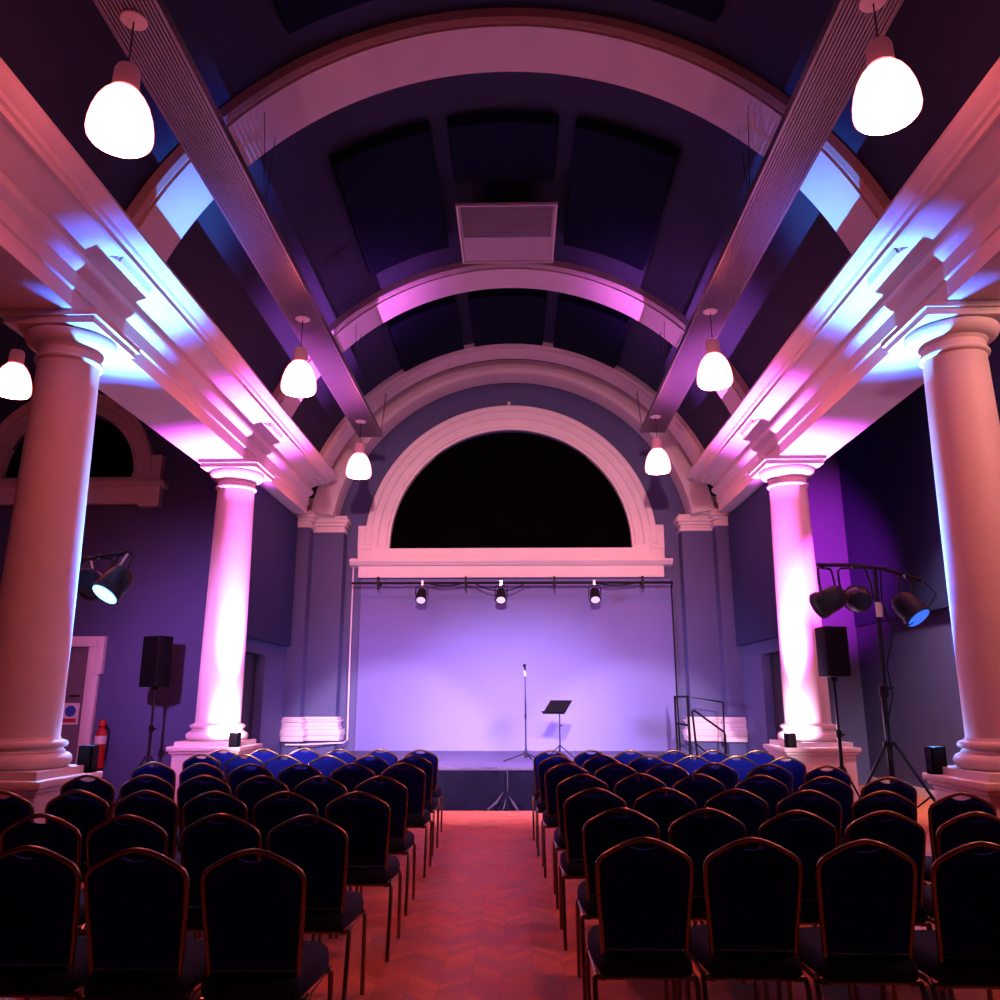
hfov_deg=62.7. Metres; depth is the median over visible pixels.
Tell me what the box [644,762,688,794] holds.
banquet chair
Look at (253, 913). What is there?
banquet chair
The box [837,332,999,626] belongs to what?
acoustic panel
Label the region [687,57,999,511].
entablature
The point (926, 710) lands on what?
wall
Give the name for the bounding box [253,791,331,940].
banquet chair
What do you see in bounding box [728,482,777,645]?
acoustic panel
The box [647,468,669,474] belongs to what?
diffuser
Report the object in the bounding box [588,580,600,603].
spotlight
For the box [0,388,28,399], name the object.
diffuser
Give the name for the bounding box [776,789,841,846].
banquet chair
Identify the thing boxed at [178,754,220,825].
banquet chair
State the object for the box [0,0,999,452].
ceiling
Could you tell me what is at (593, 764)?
banquet chair
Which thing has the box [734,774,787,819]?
banquet chair
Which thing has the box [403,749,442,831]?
banquet chair
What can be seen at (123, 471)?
window
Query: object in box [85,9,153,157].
pendant lamp
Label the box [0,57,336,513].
entablature
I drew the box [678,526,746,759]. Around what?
pilaster
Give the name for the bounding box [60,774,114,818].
banquet chair
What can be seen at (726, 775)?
banquet chair
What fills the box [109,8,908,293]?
arch
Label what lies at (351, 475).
diffuser
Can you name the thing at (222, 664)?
column
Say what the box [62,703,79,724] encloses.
notice
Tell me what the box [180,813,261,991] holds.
banquet chair
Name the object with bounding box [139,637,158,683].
grille
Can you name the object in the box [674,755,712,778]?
banquet chair
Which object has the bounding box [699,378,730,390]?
diffuser
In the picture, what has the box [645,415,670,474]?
pendant lamp
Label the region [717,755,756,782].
banquet chair
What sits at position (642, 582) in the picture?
bar
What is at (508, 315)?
acoustic panel
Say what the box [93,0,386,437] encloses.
ceiling beam
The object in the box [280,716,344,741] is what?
trim
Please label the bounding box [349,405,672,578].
window
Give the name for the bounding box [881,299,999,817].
column
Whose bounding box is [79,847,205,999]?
banquet chair
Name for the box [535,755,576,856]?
banquet chair
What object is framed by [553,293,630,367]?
acoustic panel
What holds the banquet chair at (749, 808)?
on the floor
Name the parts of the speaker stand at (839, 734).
leg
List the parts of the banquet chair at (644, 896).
leg, leg, seat, seat frame, backrest, frame, leg, leg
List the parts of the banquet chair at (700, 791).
frame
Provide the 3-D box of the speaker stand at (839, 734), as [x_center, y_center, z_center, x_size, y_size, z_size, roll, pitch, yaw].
[4.043,2.992,9.619,0.852,1.709,0.749,0,-14,1]
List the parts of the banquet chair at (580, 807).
leg, leg, seat, seat frame, frame, backrest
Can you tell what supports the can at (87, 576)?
attached to the stand at (120, 553)
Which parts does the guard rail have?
post, post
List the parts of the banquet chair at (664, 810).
backrest, frame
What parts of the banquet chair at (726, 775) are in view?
frame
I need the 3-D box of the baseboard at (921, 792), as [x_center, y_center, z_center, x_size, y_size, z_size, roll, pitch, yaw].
[6.471,2.782,5.402,0.040,0.140,19.280,0,-14,1]
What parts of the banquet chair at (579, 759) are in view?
frame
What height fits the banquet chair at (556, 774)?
0.954 m
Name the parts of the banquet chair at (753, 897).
leg, leg, seat, seat frame, backrest, frame, leg, leg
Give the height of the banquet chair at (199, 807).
0.954 m
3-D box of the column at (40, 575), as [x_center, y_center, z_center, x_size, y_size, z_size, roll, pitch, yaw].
[-3.958,0.770,7.052,0.980,4.830,0.980,0,-14,1]
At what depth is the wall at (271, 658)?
13.81 m
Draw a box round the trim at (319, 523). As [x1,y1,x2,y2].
[294,498,351,535]
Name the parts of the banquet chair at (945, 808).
seat, backrest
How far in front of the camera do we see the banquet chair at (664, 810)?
5.19 m
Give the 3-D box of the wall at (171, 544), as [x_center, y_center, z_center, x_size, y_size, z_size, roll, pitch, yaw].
[-7.459,1.371,13.280,6.720,6.600,0.140,0,-14,1]
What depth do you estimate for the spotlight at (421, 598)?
15.15 m
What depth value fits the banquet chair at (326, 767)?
8.28 m
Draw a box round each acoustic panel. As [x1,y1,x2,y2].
[246,485,297,646]
[274,0,373,33]
[329,121,448,275]
[386,295,463,371]
[446,112,558,183]
[468,288,546,346]
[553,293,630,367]
[563,117,679,270]
[651,0,724,22]
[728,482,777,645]
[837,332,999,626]
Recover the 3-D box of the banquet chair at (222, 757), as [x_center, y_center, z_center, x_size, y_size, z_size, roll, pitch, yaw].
[-3.146,3.345,9.455,0.435,0.954,0.563,0,-14,-1]
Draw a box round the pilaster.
[280,528,346,759]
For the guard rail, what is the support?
on the stage
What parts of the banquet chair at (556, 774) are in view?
leg, leg, seat, seat frame, frame, backrest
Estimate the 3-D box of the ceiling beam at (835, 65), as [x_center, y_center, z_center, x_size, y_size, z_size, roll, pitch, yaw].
[2.539,-3.650,6.422,0.440,0.913,17.863,0,-14,1]
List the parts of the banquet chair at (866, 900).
leg, leg, seat, seat frame, frame, backrest, leg, leg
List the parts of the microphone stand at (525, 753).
leg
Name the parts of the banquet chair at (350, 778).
frame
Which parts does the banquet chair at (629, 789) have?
frame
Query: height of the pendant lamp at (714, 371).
0.969 m
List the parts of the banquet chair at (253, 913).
backrest, frame, seat frame, seat, leg, leg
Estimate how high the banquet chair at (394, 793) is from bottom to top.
0.954 m
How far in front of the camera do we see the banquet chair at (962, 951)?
3.22 m
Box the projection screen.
[355,578,678,750]
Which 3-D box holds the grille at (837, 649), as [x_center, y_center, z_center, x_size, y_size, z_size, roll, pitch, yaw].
[4.069,1.810,9.876,0.270,0.530,0.012,3,-14,-11]
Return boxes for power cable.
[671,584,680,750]
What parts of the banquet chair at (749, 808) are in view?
frame, backrest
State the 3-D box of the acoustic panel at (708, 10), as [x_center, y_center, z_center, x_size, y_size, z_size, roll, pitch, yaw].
[1.369,-4.775,6.301,1.170,0.560,2.250,0,-14,1]
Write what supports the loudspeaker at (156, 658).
on the speaker stand at (151, 728)
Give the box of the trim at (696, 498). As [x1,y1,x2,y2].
[311,360,713,516]
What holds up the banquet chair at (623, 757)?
on the floor
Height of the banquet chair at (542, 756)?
0.954 m
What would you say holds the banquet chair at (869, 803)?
on the floor
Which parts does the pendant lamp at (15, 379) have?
lamp shade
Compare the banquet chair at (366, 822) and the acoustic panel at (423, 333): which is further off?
the acoustic panel at (423, 333)
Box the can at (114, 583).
[91,551,133,604]
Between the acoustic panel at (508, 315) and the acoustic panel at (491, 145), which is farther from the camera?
the acoustic panel at (508, 315)
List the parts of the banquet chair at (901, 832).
leg, frame, backrest, seat, seat frame, leg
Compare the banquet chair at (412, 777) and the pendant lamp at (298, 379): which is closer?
the banquet chair at (412, 777)
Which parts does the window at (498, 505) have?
sill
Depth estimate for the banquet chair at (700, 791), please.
6.17 m
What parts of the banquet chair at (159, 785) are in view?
backrest, frame, seat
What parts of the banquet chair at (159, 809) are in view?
seat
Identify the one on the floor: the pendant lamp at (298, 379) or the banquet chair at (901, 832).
the banquet chair at (901, 832)
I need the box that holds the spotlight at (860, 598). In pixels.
[837,566,874,612]
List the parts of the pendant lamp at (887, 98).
cord, lamp shade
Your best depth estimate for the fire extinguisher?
12.40 m
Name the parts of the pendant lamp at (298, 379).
lamp shade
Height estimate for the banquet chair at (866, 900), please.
0.954 m
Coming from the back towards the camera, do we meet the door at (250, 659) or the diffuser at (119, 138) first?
the door at (250, 659)
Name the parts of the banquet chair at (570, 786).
leg, leg, seat, seat frame, frame, backrest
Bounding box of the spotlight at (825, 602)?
[809,566,847,618]
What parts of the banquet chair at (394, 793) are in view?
backrest, frame, seat, seat frame, leg, leg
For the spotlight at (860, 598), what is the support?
attached to the stand at (884, 689)
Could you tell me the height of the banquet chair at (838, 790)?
0.954 m
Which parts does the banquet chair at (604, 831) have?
leg, leg, seat, seat frame, backrest, frame, leg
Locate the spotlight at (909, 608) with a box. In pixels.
[891,574,930,627]
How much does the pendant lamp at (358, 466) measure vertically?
0.969 m
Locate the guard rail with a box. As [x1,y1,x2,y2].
[674,696,691,758]
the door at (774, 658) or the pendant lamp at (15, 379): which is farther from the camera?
the door at (774, 658)
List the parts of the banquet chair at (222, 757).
frame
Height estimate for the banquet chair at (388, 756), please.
0.954 m
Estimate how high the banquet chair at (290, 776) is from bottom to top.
0.954 m
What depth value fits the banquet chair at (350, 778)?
7.18 m
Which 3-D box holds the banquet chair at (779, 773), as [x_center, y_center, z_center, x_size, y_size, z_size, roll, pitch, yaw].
[2.361,2.822,7.301,0.435,0.954,0.563,-1,-14,3]
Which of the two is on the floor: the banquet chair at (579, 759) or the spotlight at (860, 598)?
the banquet chair at (579, 759)
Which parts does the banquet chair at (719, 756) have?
frame, backrest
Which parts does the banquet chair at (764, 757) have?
frame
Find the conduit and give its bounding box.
[285,558,356,745]
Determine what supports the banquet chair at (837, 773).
on the floor
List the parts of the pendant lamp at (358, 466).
lamp shade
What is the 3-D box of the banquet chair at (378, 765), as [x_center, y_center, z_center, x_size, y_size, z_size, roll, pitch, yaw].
[-1.302,3.088,8.397,0.435,0.954,0.563,0,-14,1]
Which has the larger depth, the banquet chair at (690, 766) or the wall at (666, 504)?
the wall at (666, 504)
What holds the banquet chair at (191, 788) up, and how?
on the floor
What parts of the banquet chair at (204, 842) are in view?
seat, seat frame, backrest, frame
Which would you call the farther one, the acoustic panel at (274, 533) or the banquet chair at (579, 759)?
the acoustic panel at (274, 533)
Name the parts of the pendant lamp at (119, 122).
lamp shade, cord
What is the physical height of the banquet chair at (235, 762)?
0.954 m
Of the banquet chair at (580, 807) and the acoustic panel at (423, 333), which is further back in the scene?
the acoustic panel at (423, 333)
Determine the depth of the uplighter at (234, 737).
10.73 m
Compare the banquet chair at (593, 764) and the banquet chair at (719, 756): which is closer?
the banquet chair at (593, 764)
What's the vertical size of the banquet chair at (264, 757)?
0.954 m
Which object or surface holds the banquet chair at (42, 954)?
on the floor
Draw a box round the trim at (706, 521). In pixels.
[673,496,731,533]
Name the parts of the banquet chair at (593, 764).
frame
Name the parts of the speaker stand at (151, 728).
leg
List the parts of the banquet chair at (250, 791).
frame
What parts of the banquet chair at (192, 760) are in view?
backrest, frame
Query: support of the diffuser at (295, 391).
attached to the pendant lamp at (298, 379)
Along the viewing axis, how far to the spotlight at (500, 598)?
15.12 m
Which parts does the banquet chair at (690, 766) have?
frame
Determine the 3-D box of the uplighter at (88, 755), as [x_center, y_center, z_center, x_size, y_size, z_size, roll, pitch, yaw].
[-3.549,2.222,7.051,0.137,0.220,0.120,0,-14,1]
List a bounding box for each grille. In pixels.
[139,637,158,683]
[826,628,850,672]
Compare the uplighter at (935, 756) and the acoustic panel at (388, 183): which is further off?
the acoustic panel at (388, 183)
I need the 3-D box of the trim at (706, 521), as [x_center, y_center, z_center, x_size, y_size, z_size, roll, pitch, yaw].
[3.896,0.267,15.624,1.080,0.650,0.710,0,-14,1]
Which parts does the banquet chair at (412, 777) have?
backrest, frame, seat, seat frame, leg, leg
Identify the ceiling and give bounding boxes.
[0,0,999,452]
[0,317,99,390]
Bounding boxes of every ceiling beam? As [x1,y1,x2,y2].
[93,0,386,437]
[636,0,903,433]
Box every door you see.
[61,636,107,763]
[241,653,256,738]
[770,653,784,738]
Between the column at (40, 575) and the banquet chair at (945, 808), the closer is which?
the banquet chair at (945, 808)
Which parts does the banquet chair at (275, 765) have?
frame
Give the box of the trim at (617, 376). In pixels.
[313,342,711,484]
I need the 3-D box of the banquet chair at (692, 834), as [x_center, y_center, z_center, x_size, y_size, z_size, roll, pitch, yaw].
[1.076,2.116,4.392,0.435,0.954,0.563,0,-14,1]
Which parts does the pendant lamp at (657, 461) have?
lamp shade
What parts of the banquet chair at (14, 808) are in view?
frame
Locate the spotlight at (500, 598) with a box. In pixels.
[494,580,507,603]
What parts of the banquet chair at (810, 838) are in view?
leg, frame, backrest, seat, seat frame, leg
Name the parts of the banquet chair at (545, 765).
leg, seat, backrest, frame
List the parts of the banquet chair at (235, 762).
backrest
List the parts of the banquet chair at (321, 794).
backrest, frame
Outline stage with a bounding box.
[349,751,673,810]
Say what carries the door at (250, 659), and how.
in the wall at (271, 658)
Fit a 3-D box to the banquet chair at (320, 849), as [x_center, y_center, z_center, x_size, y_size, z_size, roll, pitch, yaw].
[-0.929,2.058,4.151,0.435,0.954,0.563,0,-14,2]
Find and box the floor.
[0,785,999,999]
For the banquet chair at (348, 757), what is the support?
on the floor
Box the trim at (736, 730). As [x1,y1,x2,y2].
[682,717,747,741]
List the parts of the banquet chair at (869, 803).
frame, backrest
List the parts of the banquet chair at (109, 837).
backrest, frame, leg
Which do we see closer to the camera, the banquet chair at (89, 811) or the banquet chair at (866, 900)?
the banquet chair at (866, 900)
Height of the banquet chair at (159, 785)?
0.954 m
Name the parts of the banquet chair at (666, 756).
frame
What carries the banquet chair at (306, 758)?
on the floor
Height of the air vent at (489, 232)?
0.470 m
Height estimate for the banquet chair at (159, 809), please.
0.954 m
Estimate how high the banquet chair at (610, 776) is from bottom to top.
0.954 m
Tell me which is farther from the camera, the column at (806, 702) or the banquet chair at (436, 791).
the column at (806, 702)
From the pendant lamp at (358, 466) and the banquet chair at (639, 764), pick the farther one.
the pendant lamp at (358, 466)
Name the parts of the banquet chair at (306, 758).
frame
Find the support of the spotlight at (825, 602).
attached to the stand at (884, 689)
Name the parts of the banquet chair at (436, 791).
frame, backrest, seat, leg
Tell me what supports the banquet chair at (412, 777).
on the floor
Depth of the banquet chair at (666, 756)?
9.10 m
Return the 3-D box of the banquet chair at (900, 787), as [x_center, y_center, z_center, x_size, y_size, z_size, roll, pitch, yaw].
[2.834,2.532,6.106,0.435,0.954,0.563,-1,-14,3]
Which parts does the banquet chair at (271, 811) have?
backrest, frame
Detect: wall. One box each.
[0,391,217,800]
[245,638,286,754]
[309,383,870,784]
[740,637,779,753]
[856,608,964,790]
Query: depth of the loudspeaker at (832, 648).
9.89 m
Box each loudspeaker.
[139,635,173,690]
[815,626,850,680]
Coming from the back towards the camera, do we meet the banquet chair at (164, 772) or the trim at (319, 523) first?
the trim at (319, 523)
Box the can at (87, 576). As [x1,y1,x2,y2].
[77,554,113,600]
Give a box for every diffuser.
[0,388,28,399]
[88,120,148,157]
[282,386,313,396]
[347,473,369,478]
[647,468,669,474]
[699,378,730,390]
[857,95,919,134]
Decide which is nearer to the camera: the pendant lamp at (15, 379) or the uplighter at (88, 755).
the uplighter at (88, 755)
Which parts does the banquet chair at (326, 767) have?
frame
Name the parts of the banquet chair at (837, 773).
backrest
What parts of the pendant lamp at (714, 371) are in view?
lamp shade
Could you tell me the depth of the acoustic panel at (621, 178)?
10.08 m
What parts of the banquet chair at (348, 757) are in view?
frame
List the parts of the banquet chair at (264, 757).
frame, backrest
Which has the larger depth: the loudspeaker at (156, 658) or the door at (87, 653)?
the door at (87, 653)
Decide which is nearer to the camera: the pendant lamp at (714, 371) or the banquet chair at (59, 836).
the banquet chair at (59, 836)
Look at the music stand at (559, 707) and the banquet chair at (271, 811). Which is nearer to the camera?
the banquet chair at (271, 811)
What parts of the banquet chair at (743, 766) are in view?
frame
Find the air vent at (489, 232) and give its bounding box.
[455,201,557,263]
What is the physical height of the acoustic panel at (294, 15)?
0.574 m
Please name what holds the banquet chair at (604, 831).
on the floor
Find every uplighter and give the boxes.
[77,745,99,772]
[228,732,241,746]
[784,733,796,747]
[924,746,947,774]
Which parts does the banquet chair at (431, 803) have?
frame, backrest, seat, leg, leg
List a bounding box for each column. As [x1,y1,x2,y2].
[0,308,139,883]
[166,458,274,803]
[748,455,861,801]
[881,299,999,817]
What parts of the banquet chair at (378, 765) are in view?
frame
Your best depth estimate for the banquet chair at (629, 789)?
6.21 m
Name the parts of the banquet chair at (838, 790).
frame, seat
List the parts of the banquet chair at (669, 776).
frame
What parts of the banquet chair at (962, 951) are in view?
leg, leg, seat, seat frame, frame, backrest, leg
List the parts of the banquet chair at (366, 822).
leg, backrest, frame, seat, seat frame, leg, leg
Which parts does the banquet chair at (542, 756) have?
leg, seat, backrest, frame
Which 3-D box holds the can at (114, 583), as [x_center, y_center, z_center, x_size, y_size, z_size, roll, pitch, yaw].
[-3.748,0.742,7.986,0.360,0.545,0.372,-5,-15,21]
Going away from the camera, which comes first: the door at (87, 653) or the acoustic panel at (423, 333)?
the door at (87, 653)
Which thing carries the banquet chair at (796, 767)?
on the floor
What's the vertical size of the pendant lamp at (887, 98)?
0.919 m
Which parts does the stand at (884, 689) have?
leg, leg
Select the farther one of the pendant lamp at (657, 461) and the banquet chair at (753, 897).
the pendant lamp at (657, 461)
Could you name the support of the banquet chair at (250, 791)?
on the floor
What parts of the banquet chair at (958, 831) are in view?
seat, leg, frame, backrest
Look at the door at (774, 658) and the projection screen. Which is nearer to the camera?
the door at (774, 658)
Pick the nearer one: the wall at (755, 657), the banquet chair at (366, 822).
the banquet chair at (366, 822)
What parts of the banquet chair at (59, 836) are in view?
backrest, frame, leg, seat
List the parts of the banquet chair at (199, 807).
backrest, frame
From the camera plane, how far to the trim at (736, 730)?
14.59 m
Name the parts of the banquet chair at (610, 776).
frame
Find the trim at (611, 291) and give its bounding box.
[263,260,758,438]
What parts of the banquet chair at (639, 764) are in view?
frame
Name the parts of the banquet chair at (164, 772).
backrest, frame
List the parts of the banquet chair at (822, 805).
backrest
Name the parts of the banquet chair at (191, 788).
backrest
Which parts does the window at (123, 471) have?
sill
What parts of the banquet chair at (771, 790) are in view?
frame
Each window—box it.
[0,393,168,507]
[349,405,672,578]
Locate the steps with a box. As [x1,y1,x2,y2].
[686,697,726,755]
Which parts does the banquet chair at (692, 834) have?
leg, seat, seat frame, backrest, frame, leg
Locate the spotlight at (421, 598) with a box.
[415,581,428,603]
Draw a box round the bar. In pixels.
[351,576,672,590]
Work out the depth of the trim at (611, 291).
12.42 m
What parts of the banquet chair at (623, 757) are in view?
frame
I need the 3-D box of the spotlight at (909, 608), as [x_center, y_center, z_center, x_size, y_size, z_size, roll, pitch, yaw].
[4.434,1.083,8.861,0.350,0.576,0.363,0,-14,1]
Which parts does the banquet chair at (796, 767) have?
frame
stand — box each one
[80,550,131,568]
[114,691,156,805]
[503,670,534,761]
[541,700,573,757]
[816,563,936,807]
[832,681,859,796]
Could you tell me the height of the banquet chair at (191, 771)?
0.954 m
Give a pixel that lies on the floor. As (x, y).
(483, 921)
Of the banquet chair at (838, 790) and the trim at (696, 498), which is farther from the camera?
the trim at (696, 498)
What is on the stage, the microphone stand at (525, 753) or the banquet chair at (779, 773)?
the microphone stand at (525, 753)
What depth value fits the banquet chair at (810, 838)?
4.14 m
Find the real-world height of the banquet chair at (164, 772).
0.954 m
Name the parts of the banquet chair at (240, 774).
frame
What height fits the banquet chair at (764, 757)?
0.954 m
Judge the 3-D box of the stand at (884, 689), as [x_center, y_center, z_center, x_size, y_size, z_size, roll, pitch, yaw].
[4.181,2.092,8.520,1.275,2.941,1.108,10,-17,-36]
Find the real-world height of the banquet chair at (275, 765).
0.954 m
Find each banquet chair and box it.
[0,790,33,835]
[0,813,85,999]
[0,845,95,999]
[45,789,109,882]
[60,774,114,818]
[68,814,197,999]
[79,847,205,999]
[114,790,180,864]
[120,774,179,849]
[131,761,178,823]
[176,775,230,852]
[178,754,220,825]
[178,762,224,827]
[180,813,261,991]
[182,791,247,936]
[197,848,332,999]
[206,749,237,782]
[225,753,263,783]
[227,763,273,796]
[235,775,288,824]
[247,748,281,764]
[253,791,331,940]
[264,755,303,779]
[267,814,366,999]
[277,763,322,798]
[287,748,320,768]
[293,775,357,891]
[309,755,347,781]
[318,791,401,961]
[323,749,356,768]
[330,763,375,798]
[349,775,415,915]
[350,755,389,782]
[364,749,397,766]
[381,762,431,877]
[394,755,438,855]
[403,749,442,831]
[532,750,567,840]
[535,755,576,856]
[541,762,589,877]
[553,773,608,909]
[559,787,626,950]
[573,750,606,766]
[575,807,668,999]
[582,754,621,775]
[585,836,700,999]
[594,762,638,792]
[614,750,648,766]
[614,773,666,815]
[628,754,667,779]
[633,787,703,924]
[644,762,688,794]
[658,750,691,767]
[668,808,758,999]
[672,773,725,816]
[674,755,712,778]
[685,837,811,999]
[693,762,738,796]
[693,788,768,925]
[695,750,728,767]
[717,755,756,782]
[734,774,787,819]
[739,750,774,768]
[741,810,853,999]
[746,763,792,795]
[765,756,805,792]
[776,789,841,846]
[786,839,928,999]
[798,776,853,845]
[803,765,850,786]
[844,810,945,999]
[851,790,928,929]
[860,776,932,918]
[891,841,999,999]
[923,811,999,999]
[924,792,996,885]
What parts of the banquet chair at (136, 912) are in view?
backrest, seat frame, seat, leg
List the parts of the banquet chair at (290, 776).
frame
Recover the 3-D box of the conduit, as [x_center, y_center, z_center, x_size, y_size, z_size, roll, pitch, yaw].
[-3.195,2.706,15.065,1.240,3.434,0.350,10,-17,-36]
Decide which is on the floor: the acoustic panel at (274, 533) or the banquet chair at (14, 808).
the banquet chair at (14, 808)
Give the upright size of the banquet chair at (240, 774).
0.954 m
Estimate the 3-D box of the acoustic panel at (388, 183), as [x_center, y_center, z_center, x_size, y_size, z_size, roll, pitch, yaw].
[-1.328,-3.737,10.466,1.145,0.574,2.480,0,-14,1]
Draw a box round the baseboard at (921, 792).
[870,777,934,799]
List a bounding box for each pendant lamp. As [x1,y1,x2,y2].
[0,335,31,399]
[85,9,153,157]
[281,316,315,396]
[346,420,370,478]
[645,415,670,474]
[697,308,732,390]
[852,0,922,134]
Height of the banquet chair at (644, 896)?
0.954 m
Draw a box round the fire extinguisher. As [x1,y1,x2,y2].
[94,719,109,768]
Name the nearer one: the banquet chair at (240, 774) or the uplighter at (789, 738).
the banquet chair at (240, 774)
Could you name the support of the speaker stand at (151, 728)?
on the floor
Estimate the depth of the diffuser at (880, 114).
5.33 m
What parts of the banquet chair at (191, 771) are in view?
backrest, frame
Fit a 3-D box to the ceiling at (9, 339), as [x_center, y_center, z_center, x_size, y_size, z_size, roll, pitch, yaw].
[-7.742,-3.883,6.050,6.900,0.200,16.800,0,-14,1]
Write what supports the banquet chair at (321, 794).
on the floor
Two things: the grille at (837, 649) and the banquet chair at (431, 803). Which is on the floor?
the banquet chair at (431, 803)
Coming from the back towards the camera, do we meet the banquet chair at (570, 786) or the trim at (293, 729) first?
the trim at (293, 729)
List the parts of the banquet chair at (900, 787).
frame, backrest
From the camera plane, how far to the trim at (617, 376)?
15.25 m
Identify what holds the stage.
on the floor
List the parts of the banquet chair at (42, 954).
backrest, seat frame, seat, leg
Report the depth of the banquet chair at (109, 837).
3.98 m
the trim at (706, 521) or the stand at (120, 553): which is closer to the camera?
the stand at (120, 553)
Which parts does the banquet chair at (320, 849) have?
backrest, frame, seat, seat frame, leg, leg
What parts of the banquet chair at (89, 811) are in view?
backrest, frame, seat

